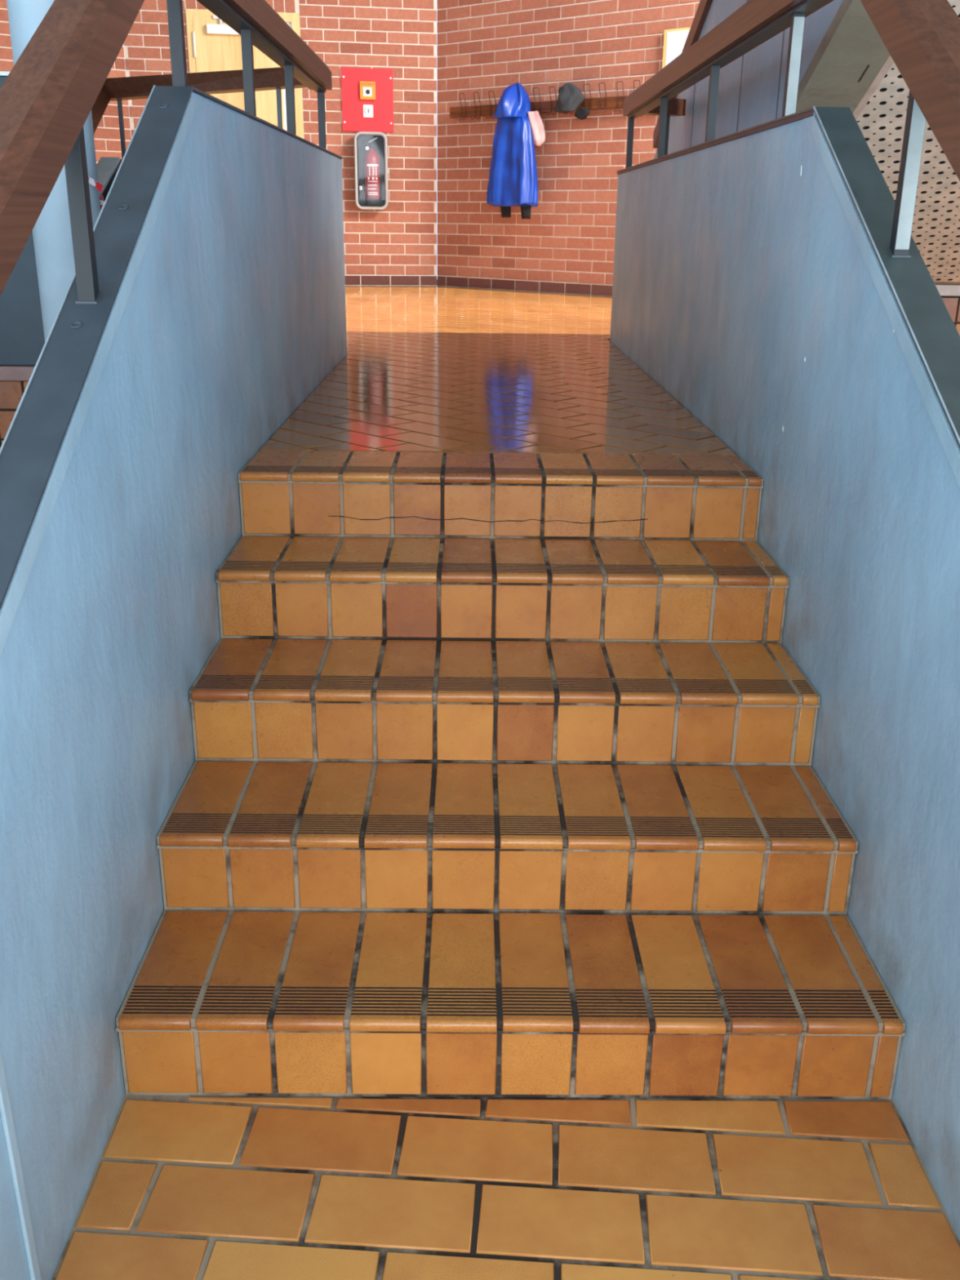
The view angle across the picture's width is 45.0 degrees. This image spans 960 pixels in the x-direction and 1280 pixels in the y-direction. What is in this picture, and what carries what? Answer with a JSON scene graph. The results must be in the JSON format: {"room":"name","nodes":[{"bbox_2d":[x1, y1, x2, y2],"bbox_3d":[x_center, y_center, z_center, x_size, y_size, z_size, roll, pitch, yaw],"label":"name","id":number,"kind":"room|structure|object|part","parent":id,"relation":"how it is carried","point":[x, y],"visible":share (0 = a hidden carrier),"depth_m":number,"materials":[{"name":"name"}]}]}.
{"room":"indoor stairwell","nodes":[
{"label":"indoor stairwell","id":0,"kind":"room"},
{"bbox_2d":[0,380,28,448],"bbox_3d":[-2.500,-0.750,5.202,1.531,0.845,0.105,1,20,-1],"label":"wall","id":1,"kind":"structure","parent":0,"point":[11,392],"depth_m":5.04,"materials":[{"name":"tile"}]},
{"bbox_2d":[0,364,35,381],"bbox_3d":[-2.525,-1.169,5.031,1.470,0.060,0.140,1,20,-1],"label":"trim ledge","id":2,"kind":"object","parent":1,"relation":"on","point":[15,373],"depth_m":4.97,"materials":[{"name":"white paint"}]},
{"bbox_2d":[0,71,44,365],"bbox_3d":[-2.510,-1.735,4.825,1.405,1.145,0.076,1,20,-1],"label":"display board","id":3,"kind":"object","parent":2,"relation":"on","point":[22,340],"visible":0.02,"depth_m":4.93,"materials":[{"name":"blue plastic"}]},
{"bbox_2d":[0,0,130,164],"bbox_3d":[-4.049,-4.512,9.420,2.400,4.650,0.121,-14,25,-35],"label":"wall","id":4,"kind":"structure","parent":0,"point":[107,140],"depth_m":10.01,"materials":[{"name":"brown brick"}]},
{"bbox_2d":[96,156,122,200],"bbox_3d":[-1.718,-1.393,5.497,0.086,1.671,0.840,1,20,-1],"label":"wall","id":5,"kind":"structure","parent":0,"point":[108,167],"depth_m":5.26,"materials":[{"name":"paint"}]},
{"bbox_2d":[99,195,104,210],"bbox_3d":[-1.664,-1.921,5.099,0.025,0.069,0.013,-4,20,-12],"label":"barrier tape","id":6,"kind":"object","parent":5,"relation":"attached to","point":[101,198],"visible":0.5,"depth_m":5.10,"materials":[{"name":"red plastic"}]},
{"bbox_2d":[0,84,346,1279],"bbox_3d":[-0.645,-0.419,2.997,0.080,1.776,5.302,1,20,-1],"label":"wall","id":7,"kind":"structure","parent":0,"point":[220,309],"depth_m":1.96,"materials":[{"name":"blue paint"}]},
{"bbox_2d":[0,0,332,303],"bbox_3d":[-0.639,-0.888,2.637,0.090,1.293,4.934,1,20,-1],"label":"railing","id":8,"kind":"object","parent":7,"relation":"on","point":[48,95],"visible":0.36,"depth_m":1.75,"materials":[{"name":"wood"}]},
{"bbox_2d":[123,0,436,285],"bbox_3d":[-1.729,-5.159,10.191,2.700,3.905,0.121,-2,20,-9],"label":"wall","id":9,"kind":"structure","parent":0,"point":[394,245],"depth_m":10.37,"materials":[{"name":"brown brick"}]},
{"bbox_2d":[185,8,303,138],"bbox_3d":[-2.058,-4.356,10.383,0.960,2.257,0.170,-2,20,-9],"label":"door","id":10,"kind":"structure","parent":9,"relation":"in","point":[213,46],"depth_m":10.06,"materials":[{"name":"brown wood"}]},
{"bbox_3d":[-2.077,-5.325,9.973,0.420,0.075,0.036,-2,20,-9],"label":"closer arm","id":11,"kind":"part","parent":10,"relation":"part of","materials":[{"name":"white plastic"}]},
{"bbox_2d":[340,67,393,132],"bbox_3d":[-1.004,-4.820,10.361,0.460,0.517,0.018,-2,20,-9],"label":"board","id":12,"kind":"object","parent":9,"relation":"attached to","point":[353,119],"visible":0.98,"depth_m":10.36,"materials":[{"name":"red paint"}]},
{"bbox_2d":[359,80,375,100],"bbox_3d":[-0.999,-4.882,10.310,0.138,0.148,0.044,-2,20,-9],"label":"button","id":13,"kind":"object","parent":12,"relation":"attached to","point":[367,89],"visible":1,"depth_m":10.30,"materials":[{"name":"orange plastic"}]},
{"bbox_2d":[363,104,373,117],"bbox_3d":[-1.000,-4.733,10.380,0.088,0.104,0.014,-2,20,-9],"label":"switch","id":14,"kind":"object","parent":12,"relation":"attached to","point":[367,108],"visible":1,"depth_m":10.38,"materials":[{"name":"white plastic"}]},
{"bbox_2d":[353,131,389,209],"bbox_3d":[-0.980,-4.237,10.490,0.314,0.652,0.180,-2,20,-9],"label":"fire extinguisher cabinet","id":15,"kind":"object","parent":9,"relation":"attached to","point":[381,148],"visible":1,"depth_m":10.50,"materials":[{"name":"black plastic"}]},
{"bbox_2d":[358,137,380,204],"bbox_3d":[-0.987,-4.236,10.483,0.144,0.571,0.180,16,25,36],"label":"fire extinguisher","id":16,"kind":"object","parent":15,"relation":"in","point":[372,186],"visible":1,"depth_m":10.46,"materials":[{"name":"red metal"}]},
{"bbox_3d":[-0.956,-4.463,10.415,0.094,0.097,0.045,1,20,-1],"label":"valve lever","id":17,"kind":"part","parent":16,"relation":"part of","materials":[{"name":"black plastic"}]},
{"bbox_2d":[257,279,737,455],"bbox_3d":[0.021,-1.988,7.787,10.000,0.368,9.630,1,20,-1],"label":"floor","id":18,"kind":"structure","parent":0,"point":[437,368],"depth_m":4.48,"materials":[{"name":"tile"}]},
{"bbox_2d":[653,0,959,284],"bbox_3d":[1.904,-2.462,3.631,1.725,3.408,6.460,1,20,-1],"label":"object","id":19,"kind":"object","parent":18,"relation":"on","point":[846,62],"visible":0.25,"depth_m":4.24,"materials":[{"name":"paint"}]},
{"bbox_3d":[1.092,-2.963,3.509,0.090,2.403,6.182,1,20,-1],"label":"handrail","id":20,"kind":"part","parent":19,"relation":"part of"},
{"bbox_3d":[1.289,-1.866,2.918,0.030,2.089,4.720,1,20,-1],"label":"soffit trim","id":21,"kind":"part","parent":19,"relation":"part of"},
{"bbox_2d":[51,1093,959,1279],"bbox_3d":[0.032,-0.176,4.951,10.000,0.200,16.200,1,20,-1],"label":"floor","id":22,"kind":"structure","parent":0,"point":[180,1187],"depth_m":1.81,"materials":[{"name":"tile"}]},
{"bbox_2d":[6,0,100,342],"bbox_3d":[-1.497,-2.415,3.914,0.244,4.700,0.244,1,20,-1],"label":"column","id":23,"kind":"structure","parent":22,"relation":"on","point":[51,232],"depth_m":4.14,"materials":[{"name":"paint"}]},
{"bbox_2d":[88,177,103,191],"bbox_3d":[-1.382,-1.619,4.114,0.099,0.057,0.027,-16,26,-38],"label":"barrier tape","id":24,"kind":"object","parent":23,"relation":"attached to","point":[91,181],"visible":0.51,"depth_m":4.13,"materials":[{"name":"white"}]},
{"bbox_2d":[115,449,905,1099],"bbox_3d":[0.051,0.172,2.650,1.326,0.919,1.662,1,20,-1],"label":"staircase","id":25,"kind":"structure","parent":22,"relation":"on","point":[502,781],"depth_m":2.28,"materials":[{"name":"tile"}]},
{"bbox_2d":[436,0,700,296],"bbox_3d":[1.053,-4.780,9.250,3.700,3.905,0.121,17,26,38],"label":"wall","id":26,"kind":"structure","parent":0,"point":[566,245],"depth_m":9.83,"materials":[{"name":"brown brick"}]},
{"bbox_2d":[449,80,640,120],"bbox_3d":[0.781,-4.405,9.464,2.750,0.217,0.119,17,26,38],"label":"coat rack","id":27,"kind":"object","parent":26,"relation":"attached to","point":[613,102],"visible":0.52,"depth_m":9.64,"materials":[{"name":"metal"}]},
{"bbox_2d":[486,82,537,218],"bbox_3d":[0.271,-4.135,9.832,0.308,1.064,0.469,-8,22,-23],"label":"coat","id":28,"kind":"object","parent":27,"relation":"hanging from","point":[513,181],"visible":1,"depth_m":9.76,"materials":[{"name":"blue fabric"}]},
{"bbox_2d":[493,82,530,118],"bbox_3d":[0.256,-4.503,9.681,0.292,0.270,0.279,-14,24,-34],"label":"hood","id":29,"kind":"object","parent":28,"relation":"attached to","point":[514,102],"depth_m":9.61,"materials":[{"name":"blue fabric"}]},
{"bbox_2d":[527,111,545,146],"bbox_3d":[0.460,-4.270,9.691,0.197,0.270,0.113,15,24,34],"label":"scarf","id":30,"kind":"object","parent":27,"relation":"hanging from","point":[537,126],"visible":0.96,"depth_m":9.64,"materials":[{"name":"pink fabric"}]},
{"bbox_2d":[551,83,590,119],"bbox_3d":[0.731,-4.347,9.368,0.328,0.266,0.163,15,24,34],"label":"knit hat","id":31,"kind":"object","parent":27,"relation":"hanging from","point":[571,97],"visible":1,"depth_m":9.32,"materials":[{"name":"grey fabric"}]},
{"bbox_3d":[0.709,-4.378,9.371,0.273,0.209,0.161,17,26,38],"label":"crown","id":32,"kind":"part","parent":31,"relation":"part of","materials":[{"name":"grey fabric"}]},
{"bbox_2d":[662,26,690,68],"bbox_3d":[1.567,-4.465,8.770,0.400,0.290,0.052,17,26,38],"label":"frame","id":33,"kind":"object","parent":26,"relation":"attached to","point":[674,40],"visible":0.3,"depth_m":8.80,"materials":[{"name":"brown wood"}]},
{"bbox_2d":[609,106,959,1239],"bbox_3d":[0.749,-0.535,3.384,0.080,1.763,6.092,1,20,-1],"label":"wall","id":34,"kind":"structure","parent":0,"point":[757,282],"depth_m":2.27,"materials":[{"name":"blue paint"}]},
{"bbox_2d":[622,0,959,257],"bbox_3d":[0.757,-1.020,3.141,0.090,1.350,5.954,1,20,-1],"label":"railing","id":35,"kind":"object","parent":34,"relation":"on","point":[922,37],"visible":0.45,"depth_m":2.09,"materials":[{"name":"wood"}]},
{"bbox_2d":[645,97,685,155],"bbox_3d":[0.896,-2.167,5.994,0.258,1.150,0.086,-11,23,-30],"label":"railing","id":36,"kind":"object","parent":35,"relation":"attached to","point":[676,107],"visible":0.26,"depth_m":5.82,"materials":[{"name":"metal"}]},
{"bbox_3d":[0.905,-2.671,5.808,0.258,0.075,0.080,-11,23,-30],"label":"handrail","id":37,"kind":"part","parent":36,"relation":"part of","materials":[{"name":"brown wood"}]},
{"bbox_2d":[940,295,959,335],"bbox_3d":[2.432,-1.085,5.773,1.600,1.205,0.063,1,20,-1],"label":"wall","id":38,"kind":"structure","parent":0,"point":[952,304],"depth_m":5.56,"materials":[{"name":"tile"}]},
{"bbox_2d":[935,284,959,296],"bbox_3d":[2.440,-1.673,5.555,1.600,0.050,0.070,1,20,-1],"label":"trim ledge","id":39,"kind":"object","parent":38,"relation":"on","point":[952,290],"depth_m":5.52,"materials":[{"name":"white paint"}]},
{"bbox_3d":[-1.190,-1.367,5.521,0.985,1.620,0.780,1,20,-1],"label":"wall","id":40,"kind":"structure","parent":0,"visible":0},
{"bbox_2d":[91,66,306,158],"bbox_3d":[-1.246,-2.248,5.157,1.148,0.499,0.979,1,20,-1],"label":"railing","id":41,"kind":"object","parent":40,"relation":"attached to","point":[118,89],"visible":0.54,"depth_m":5.09,"materials":[{"name":"wood"}]}
]}

